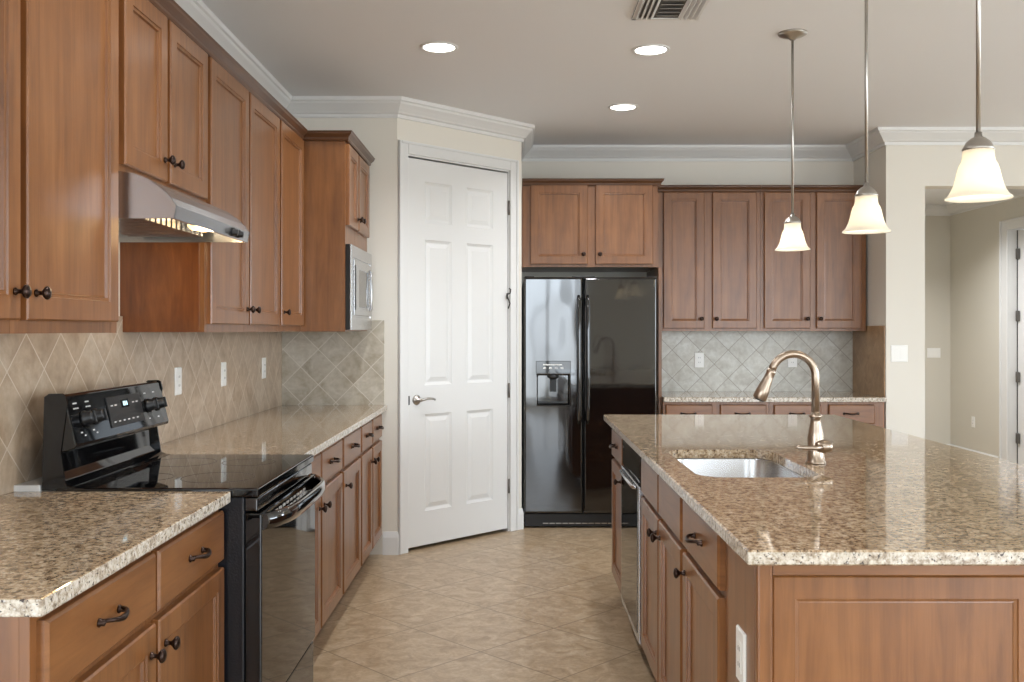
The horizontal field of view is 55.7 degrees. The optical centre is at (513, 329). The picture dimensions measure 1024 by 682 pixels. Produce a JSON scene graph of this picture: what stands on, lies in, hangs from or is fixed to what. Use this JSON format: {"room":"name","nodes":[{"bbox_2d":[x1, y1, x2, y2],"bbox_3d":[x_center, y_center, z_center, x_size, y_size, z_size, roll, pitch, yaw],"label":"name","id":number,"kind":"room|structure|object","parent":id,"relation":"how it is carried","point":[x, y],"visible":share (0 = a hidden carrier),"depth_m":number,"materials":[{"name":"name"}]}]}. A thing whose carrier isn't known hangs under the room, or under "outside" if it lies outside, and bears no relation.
{"room":"kitchen","nodes":[
{"label":"kitchen","id":0,"kind":"room"},
{"bbox_2d":[119,242,119,315],"bbox_3d":[-1.500,-0.018,3.610,0.150,2.775,4.820,0,0,0],"label":"wall","id":1,"kind":"structure","parent":0,"point":[119,242],"depth_m":3.50,"materials":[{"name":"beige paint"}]},
{"bbox_2d":[0,0,118,333],"bbox_3d":[-1.246,-0.517,2.197,0.359,1.051,1.075,0,0,0],"label":"upper cabinet","id":2,"kind":"object","parent":1,"relation":"attached to","point":[59,59],"visible":1,"depth_m":2.36,"materials":[{"name":"brown wood"}]},
{"bbox_2d":[0,316,281,495],"bbox_3d":[-1.420,0.210,3.780,0.010,0.520,4.280,0,0,0],"label":"tiled wall","id":3,"kind":"structure","parent":1,"relation":"attached to","point":[33,366],"depth_m":3.60,"materials":[{"name":"beige tile"}]},
{"bbox_2d":[14,477,55,491],"bbox_3d":[-1.379,0.475,3.123,0.073,0.070,0.758,0,0,0],"label":"strip","id":4,"kind":"object","parent":3,"relation":"attached to","point":[35,485],"visible":0.14,"depth_m":2.75,"materials":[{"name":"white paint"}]},
{"bbox_2d":[175,367,181,394],"bbox_3d":[-1.411,0.215,4.080,0.008,0.116,0.072,0,0,0],"label":"outlet","id":5,"kind":"object","parent":3,"relation":"attached to","point":[178,370],"visible":1,"depth_m":4.07,"materials":[{"name":"white plastic"}]},
{"bbox_2d":[178,373,180,388],"bbox_3d":[-1.408,0.215,4.080,0.002,0.068,0.032,0,0,0],"label":"receptacle","id":6,"kind":"object","parent":5,"relation":"attached to","point":[179,374],"depth_m":4.08,"materials":[{"name":"white plastic"}]},
{"bbox_2d":[221,362,225,386],"bbox_3d":[-1.411,0.215,4.720,0.008,0.116,0.072,0,0,0],"label":"outlet","id":7,"kind":"object","parent":3,"relation":"attached to","point":[223,364],"visible":1,"depth_m":4.71,"materials":[{"name":"white plastic"}]},
{"bbox_2d":[262,358,265,378],"bbox_3d":[-1.411,0.215,5.480,0.008,0.116,0.072,0,0,0],"label":"outlet","id":8,"kind":"object","parent":3,"relation":"attached to","point":[263,359],"visible":1,"depth_m":5.46,"materials":[{"name":"white plastic"}]},
{"bbox_2d":[119,0,215,201],"bbox_3d":[-1.246,-0.748,3.120,0.359,0.591,0.771,0,0,0],"label":"upper cabinet","id":9,"kind":"object","parent":1,"relation":"attached to","point":[164,52],"visible":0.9,"depth_m":3.05,"materials":[{"name":"brown wood"}]},
{"bbox_2d":[119,171,249,242],"bbox_3d":[-1.181,-0.383,3.123,0.485,0.134,0.762,0,0,0],"label":"range hood","id":10,"kind":"object","parent":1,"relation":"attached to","point":[150,211],"visible":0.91,"depth_m":3.00,"materials":[{"name":"silver metal"}]},
{"bbox_2d":[120,42,285,331],"bbox_3d":[-1.246,-0.517,4.043,0.359,1.051,1.073,0,0,0],"label":"upper cabinet","id":11,"kind":"object","parent":1,"relation":"attached to","point":[165,287],"visible":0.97,"depth_m":3.78,"materials":[{"name":"brown wood"}]},
{"bbox_2d":[277,109,307,331],"bbox_3d":[-1.246,-0.517,4.843,0.359,1.051,0.529,0,0,0],"label":"upper cabinet","id":12,"kind":"object","parent":1,"relation":"attached to","point":[292,132],"visible":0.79,"depth_m":4.85,"materials":[{"name":"brown wood"}]},
{"bbox_2d":[301,130,374,331],"bbox_3d":[-1.131,-0.517,5.490,0.589,1.051,0.848,0,0,0],"label":"upper cabinet","id":13,"kind":"object","parent":1,"relation":"attached to","point":[337,163],"visible":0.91,"depth_m":5.11,"materials":[{"name":"brown wood"}]},
{"bbox_2d":[346,244,372,329],"bbox_3d":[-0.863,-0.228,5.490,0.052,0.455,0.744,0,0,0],"label":"microwave","id":14,"kind":"object","parent":13,"relation":"in","point":[359,290],"visible":1,"depth_m":5.33,"materials":[{"name":"silver metal"}]},
{"bbox_2d":[296,118,386,553],"bbox_3d":[-1.175,-0.018,5.980,0.801,2.775,0.120,0,0,0],"label":"wall","id":15,"kind":"structure","parent":0,"point":[372,132],"depth_m":5.92,"materials":[{"name":"beige paint"}]},
{"bbox_2d":[282,320,384,404],"bbox_3d":[-1.103,0.205,5.915,0.625,0.530,0.010,0,0,0],"label":"tiled wall","id":16,"kind":"structure","parent":15,"relation":"attached to","point":[319,368],"depth_m":5.91,"materials":[{"name":"beige tile"}]},
{"bbox_2d":[387,118,521,531],"bbox_3d":[-0.366,-0.018,6.358,1.196,2.775,0.127,0,0,-45],"label":"wall","id":17,"kind":"structure","parent":0,"point":[397,128],"depth_m":5.92,"materials":[{"name":"beige paint"}]},
{"bbox_2d":[383,531,398,554],"bbox_3d":[-0.750,1.300,5.914,0.099,0.140,0.018,0,0,0],"label":"baseboard","id":18,"kind":"structure","parent":17,"relation":"attached to","point":[390,539],"depth_m":5.91,"materials":[{"name":"white paint"}]},
{"bbox_2d":[398,140,518,554],"bbox_3d":[-0.367,0.105,6.307,1.029,2.530,0.163,0,0,-45],"label":"door","id":19,"kind":"structure","parent":17,"relation":"in","point":[458,210],"depth_m":6.28,"materials":[{"name":"white paint"}]},
{"bbox_2d":[506,288,510,308],"bbox_3d":[-0.036,-0.214,6.564,0.039,0.141,0.025,0,0,45],"label":"hook","id":20,"kind":"object","parent":19,"relation":"attached to","point":[507,294],"visible":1,"depth_m":6.56,"materials":[{"name":"black"}]},
{"bbox_2d":[174,0,1023,160],"bbox_3d":[1.075,-1.350,5.614,9.300,0.110,4.166,0,0,-37],"label":"trim","id":21,"kind":"structure","parent":17,"relation":"attached to","point":[401,107],"depth_m":6.72,"materials":[{"name":"white paint"}]},
{"bbox_2d":[313,522,655,681],"bbox_3d":[0.500,1.420,3.450,11.400,0.100,15.500,0,0,0],"label":"floor","id":22,"kind":"structure","parent":0,"point":[530,603],"depth_m":4.67,"materials":[{"name":"tile"}]},
{"bbox_2d":[0,510,223,681],"bbox_3d":[-1.097,0.929,2.205,0.636,0.882,1.066,0,0,0],"label":"base cabinet","id":23,"kind":"object","parent":22,"relation":"on","point":[159,617],"visible":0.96,"depth_m":2.14,"materials":[{"name":"brown wood"}]},
{"bbox_2d":[0,492,230,616],"bbox_3d":[-1.107,0.472,2.193,0.615,0.032,1.098,0,0,0],"label":"countertop","id":24,"kind":"structure","parent":23,"relation":"on","point":[55,547],"depth_m":2.16,"materials":[{"name":"beige stone"}]},
{"bbox_2d":[42,380,325,681],"bbox_3d":[-0.992,0.775,3.123,0.692,1.190,0.754,0,0,0],"label":"range","id":25,"kind":"object","parent":22,"relation":"on","point":[107,439],"visible":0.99,"depth_m":2.92,"materials":[{"name":"black metal"}]},
{"bbox_2d":[56,454,313,496],"bbox_3d":[-1.011,0.461,3.123,0.578,0.028,0.754,0,0,0],"label":"cooktop","id":26,"kind":"object","parent":25,"relation":"in","point":[241,475],"depth_m":3.01,"materials":[{"name":"grey glass"}]},
{"bbox_2d":[309,439,342,640],"bbox_3d":[-1.089,0.929,4.029,0.651,0.882,1.035,0,0,0],"label":"base cabinet","id":27,"kind":"object","parent":22,"relation":"on","point":[327,463],"visible":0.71,"depth_m":4.22,"materials":[{"name":"brown wood"}]},
{"bbox_2d":[160,405,386,455],"bbox_3d":[-1.093,0.472,4.707,0.643,0.032,2.407,0,0,0],"label":"countertop","id":28,"kind":"structure","parent":27,"relation":"on","point":[282,429],"depth_m":4.36,"materials":[{"name":"beige stone"}]},
{"bbox_2d":[339,427,360,593],"bbox_3d":[-1.089,0.929,4.819,0.651,0.882,0.541,0,0,0],"label":"base cabinet","id":29,"kind":"object","parent":22,"relation":"on","point":[351,443],"visible":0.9,"depth_m":4.82,"materials":[{"name":"brown wood"}]},
{"bbox_2d":[358,414,383,565],"bbox_3d":[-1.089,0.929,5.498,0.651,0.882,0.813,0,0,0],"label":"base cabinet","id":30,"kind":"object","parent":22,"relation":"on","point":[370,455],"visible":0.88,"depth_m":5.43,"materials":[{"name":"brown wood"}]},
{"bbox_2d":[519,276,656,529],"bbox_3d":[0.505,0.499,7.008,0.971,1.742,0.783,0,0,0],"label":"refrigerator","id":31,"kind":"object","parent":22,"relation":"on","point":[590,342],"depth_m":6.68,"materials":[{"name":"black metal"}]},
{"bbox_2d":[609,429,622,592],"bbox_3d":[0.943,0.929,4.760,0.954,0.882,0.520,0,0,0],"label":"base cabinet","id":32,"kind":"object","parent":22,"relation":"on","point":[616,445],"visible":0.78,"depth_m":4.80,"materials":[{"name":"brown wood"}]},
{"bbox_2d":[619,439,644,644],"bbox_3d":[0.833,0.932,4.178,0.715,0.875,0.632,0,0,0],"label":"dishwasher","id":33,"kind":"object","parent":22,"relation":"on","point":[631,494],"visible":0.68,"depth_m":4.09,"materials":[{"name":"black metal"}]},
{"bbox_2d":[647,267,661,414],"bbox_3d":[1.030,0.464,7.145,0.023,1.812,0.610,0,0,0],"label":"panel","id":34,"kind":"object","parent":22,"relation":"on","point":[657,272],"visible":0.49,"depth_m":6.84,"materials":[{"name":"brown wood"}]},
{"bbox_2d":[641,458,687,681],"bbox_3d":[0.944,0.929,3.382,0.952,0.882,0.948,0,0,0],"label":"base cabinet","id":35,"kind":"object","parent":22,"relation":"on","point":[662,547],"visible":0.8,"depth_m":3.32,"materials":[{"name":"brown wood"}]},
{"bbox_2d":[604,415,1023,565],"bbox_3d":[1.105,0.472,3.621,1.243,0.032,3.228,0,0,0],"label":"countertop","id":36,"kind":"structure","parent":35,"relation":"on","point":[881,496],"depth_m":2.74,"materials":[{"name":"beige stone"}]},
{"bbox_2d":[676,458,803,476],"bbox_3d":[0.770,0.589,3.350,0.414,0.202,0.724,0,0,0],"label":"sink","id":37,"kind":"object","parent":36,"relation":"in","point":[712,467],"visible":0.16,"depth_m":3.70,"materials":[{"name":"silver metal"}]},
{"bbox_2d":[753,350,832,464],"bbox_3d":[0.950,0.262,3.304,0.264,0.387,0.100,0,0,0],"label":"faucet","id":38,"kind":"object","parent":36,"relation":"on","point":[817,446],"visible":1,"depth_m":3.31,"materials":[{"name":"silver metal"}]},
{"bbox_2d":[673,500,727,681],"bbox_3d":[0.943,0.929,2.620,0.954,0.882,0.571,0,0,0],"label":"base cabinet","id":39,"kind":"object","parent":22,"relation":"on","point":[705,563],"visible":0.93,"depth_m":2.60,"materials":[{"name":"brown wood"}]},
{"bbox_2d":[662,401,768,414],"bbox_3d":[1.415,0.936,7.092,0.742,0.868,0.696,0,0,0],"label":"base cabinet","id":40,"kind":"object","parent":22,"relation":"on","point":[668,408],"visible":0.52,"depth_m":6.78,"materials":[{"name":"brown wood"}]},
{"bbox_2d":[769,402,883,427],"bbox_3d":[2.192,0.936,7.092,0.809,0.868,0.696,0,0,0],"label":"base cabinet","id":41,"kind":"object","parent":22,"relation":"on","point":[872,413],"visible":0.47,"depth_m":6.78,"materials":[{"name":"brown wood"}]},
{"bbox_2d":[662,391,886,401],"bbox_3d":[1.821,0.486,7.098,1.554,0.032,0.685,0,0,0],"label":"countertop","id":42,"kind":"structure","parent":41,"relation":"on","point":[667,396],"depth_m":6.86,"materials":[{"name":"beige stone"}]},
{"bbox_2d":[728,545,1023,681],"bbox_3d":[0.967,0.929,2.192,0.906,0.882,0.283,0,0,0],"label":"kitchen island","id":43,"kind":"object","parent":22,"relation":"on","point":[799,623],"visible":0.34,"depth_m":2.06,"materials":[{"name":"brown wood"}]},
{"bbox_2d":[736,625,745,681],"bbox_3d":[0.510,0.735,2.185,0.008,0.120,0.076,0,0,0],"label":"outlet","id":44,"kind":"object","parent":43,"relation":"attached to","point":[740,635],"visible":1,"depth_m":2.17,"materials":[{"name":"white plastic"}]},
{"bbox_2d":[737,639,740,673],"bbox_3d":[0.507,0.735,2.185,0.002,0.068,0.032,0,0,0],"label":"receptacle","id":45,"kind":"object","parent":44,"relation":"attached to","point":[738,640],"depth_m":2.19,"materials":[{"name":"white plastic"}]},
{"bbox_2d":[201,0,1023,204],"bbox_3d":[0.400,-1.465,3.500,11.600,0.120,15.400,0,0,0],"label":"ceiling","id":46,"kind":"structure","parent":0,"point":[557,67],"depth_m":5.06,"materials":[{"name":"white paint"}]},
{"bbox_2d":[420,41,457,52],"bbox_3d":[-0.372,-1.402,4.816,0.192,0.006,0.192,0,0,0],"label":"recessed light","id":47,"kind":"object","parent":46,"relation":"in","point":[434,46],"visible":1,"depth_m":4.81,"materials":[{"name":"white paint"}]},
{"bbox_2d":[608,103,637,110],"bbox_3d":[0.687,-1.402,6.110,0.192,0.006,0.192,0,0,0],"label":"recessed light","id":48,"kind":"object","parent":46,"relation":"in","point":[623,106],"visible":1,"depth_m":6.11,"materials":[{"name":"white paint"}]},
{"bbox_2d":[632,44,669,55],"bbox_3d":[0.686,-1.402,4.860,0.192,0.006,0.192,0,0,0],"label":"recessed light","id":49,"kind":"object","parent":46,"relation":"in","point":[647,49],"visible":1,"depth_m":4.84,"materials":[{"name":"white paint"}]},
{"bbox_2d":[632,0,709,19],"bbox_3d":[0.680,-1.397,4.220,0.300,0.016,0.300,0,0,0],"label":"ceiling vent","id":50,"kind":"object","parent":46,"relation":"in","point":[645,9],"visible":1,"depth_m":4.23,"materials":[{"name":"grey metal"}]},
{"bbox_2d":[775,29,809,250],"bbox_3d":[1.318,-0.892,4.590,0.162,1.026,0.162,0,0,0],"label":"pendant light","id":51,"kind":"object","parent":46,"relation":"hanging from","point":[792,237],"visible":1,"depth_m":4.57,"materials":[{"name":"white glass"}]},
{"bbox_2d":[842,0,890,233],"bbox_3d":[1.235,-0.874,3.400,0.162,1.062,0.162,0,0,0],"label":"pendant light","id":52,"kind":"object","parent":46,"relation":"hanging from","point":[866,216],"visible":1,"depth_m":3.37,"materials":[{"name":"white glass"}]},
{"bbox_2d":[944,0,1013,202],"bbox_3d":[1.200,-0.872,2.507,0.162,1.066,0.162,0,0,0],"label":"pendant light","id":53,"kind":"object","parent":46,"relation":"hanging from","point":[978,178],"visible":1,"depth_m":2.48,"materials":[{"name":"white glass"}]},
{"bbox_2d":[522,161,853,507],"bbox_3d":[1.390,-0.018,7.510,2.676,2.775,0.120,0,0,0],"label":"wall","id":54,"kind":"structure","parent":0,"point":[674,172],"depth_m":7.45,"materials":[{"name":"beige paint"}]},
{"bbox_2d":[522,178,664,271],"bbox_3d":[0.559,-0.756,7.133,1.003,0.622,0.634,0,0,0],"label":"upper cabinet","id":55,"kind":"object","parent":54,"relation":"attached to","point":[569,224],"visible":0.98,"depth_m":6.86,"materials":[{"name":"brown wood"}]},
{"bbox_2d":[650,185,761,330],"bbox_3d":[1.429,-0.526,7.268,0.767,1.069,0.364,0,0,0],"label":"upper cabinet","id":56,"kind":"object","parent":54,"relation":"attached to","point":[709,235],"visible":0.91,"depth_m":7.13,"materials":[{"name":"brown wood"}]},
{"bbox_2d":[662,331,852,390],"bbox_3d":[1.821,0.220,7.445,1.553,0.540,0.010,0,0,0],"label":"tiled wall","id":57,"kind":"structure","parent":54,"relation":"attached to","point":[733,360],"depth_m":7.44,"materials":[{"name":"grey tile"}]},
{"bbox_2d":[694,352,703,367],"bbox_3d":[1.420,0.230,7.436,0.072,0.116,0.008,0,0,0],"label":"outlet","id":58,"kind":"object","parent":57,"relation":"attached to","point":[698,356],"visible":1,"depth_m":7.43,"materials":[{"name":"white plastic"}]},
{"bbox_2d":[697,356,700,363],"bbox_3d":[1.420,0.230,7.433,0.032,0.068,0.002,0,0,0],"label":"receptacle","id":59,"kind":"object","parent":58,"relation":"attached to","point":[698,357],"depth_m":7.43,"materials":[{"name":"white plastic"}]},
{"bbox_2d":[788,358,796,367],"bbox_3d":[2.135,0.230,7.436,0.072,0.116,0.008,0,0,0],"label":"outlet","id":60,"kind":"object","parent":57,"relation":"attached to","point":[792,362],"visible":0.62,"depth_m":7.43,"materials":[{"name":"white plastic"}]},
{"bbox_2d":[760,185,865,330],"bbox_3d":[2.202,-0.526,7.268,0.776,1.069,0.364,0,0,0],"label":"upper cabinet","id":61,"kind":"object","parent":54,"relation":"attached to","point":[822,287],"visible":0.95,"depth_m":7.13,"materials":[{"name":"brown wood"}]},
{"bbox_2d":[854,145,924,438],"bbox_3d":[2.744,-0.018,7.185,0.273,2.775,0.770,0,0,0],"label":"wall pier","id":62,"kind":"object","parent":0,"point":[895,259],"visible":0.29,"depth_m":6.80,"materials":[{"name":"beige paint"}]},
{"bbox_2d":[853,326,884,396],"bbox_3d":[2.603,0.230,7.130,0.010,0.520,0.640,0,0,0],"label":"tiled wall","id":63,"kind":"structure","parent":62,"relation":"attached to","point":[868,345],"depth_m":7.09,"materials":[{"name":"brown wood"}]},
{"bbox_2d":[891,345,907,361],"bbox_3d":[2.700,0.165,6.796,0.118,0.118,0.008,0,0,0],"label":"light switch","id":64,"kind":"object","parent":62,"relation":"attached to","point":[899,353],"visible":1,"depth_m":6.79,"materials":[{"name":"white plastic"}]},
{"bbox_2d":[925,216,949,443],"bbox_3d":[3.916,-0.018,11.075,2.369,2.775,0.150,0,0,0],"label":"wall","id":65,"kind":"structure","parent":0,"point":[937,228],"depth_m":11.00,"materials":[{"name":"beige paint"}]},
{"bbox_2d":[927,348,939,357],"bbox_3d":[4.760,0.260,10.996,0.150,0.110,0.008,0,0,0],"label":"light switch","id":66,"kind":"object","parent":65,"relation":"attached to","point":[931,352],"visible":1,"depth_m":10.99,"materials":[{"name":"white plastic"}]},
{"bbox_2d":[925,145,1023,188],"bbox_3d":[4.490,-1.208,6.875,3.219,0.395,0.150,0,0,0],"label":"wall opening header","id":67,"kind":"structure","parent":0,"point":[942,162],"depth_m":6.80,"materials":[{"name":"beige paint"}]},
{"bbox_2d":[950,197,1023,456],"bbox_3d":[5.010,-0.018,8.975,0.120,2.775,4.050,0,0,0],"label":"wall","id":68,"kind":"structure","parent":0,"point":[974,234],"depth_m":10.38,"materials":[{"name":"beige paint"}]},
{"bbox_2d":[947,444,998,457],"bbox_3d":[3.916,1.331,10.450,2.069,0.077,1.100,0,0,0],"label":"baseboard","id":69,"kind":"structure","parent":68,"relation":"attached to","point":[947,444],"depth_m":10.42,"materials":[{"name":"white paint"}]},
{"bbox_2d":[971,416,974,427],"bbox_3d":[4.946,0.990,10.450,0.008,0.116,0.072,0,0,0],"label":"outlet","id":70,"kind":"object","parent":68,"relation":"attached to","point":[972,417],"visible":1,"depth_m":10.46,"materials":[{"name":"white plastic"}]},
{"bbox_2d":[925,189,1023,215],"bbox_3d":[3.916,-1.350,8.975,2.069,0.110,4.050,0,0,0],"label":"trim","id":71,"kind":"structure","parent":68,"relation":"attached to","point":[951,209],"depth_m":10.69,"materials":[{"name":"white paint"}]},
{"bbox_2d":[999,216,1023,464],"bbox_3d":[4.997,0.135,9.255,0.157,2.470,1.170,0,0,0],"label":"door","id":72,"kind":"structure","parent":68,"relation":"in","point":[1011,231],"depth_m":9.70,"materials":[{"name":"white paint"}]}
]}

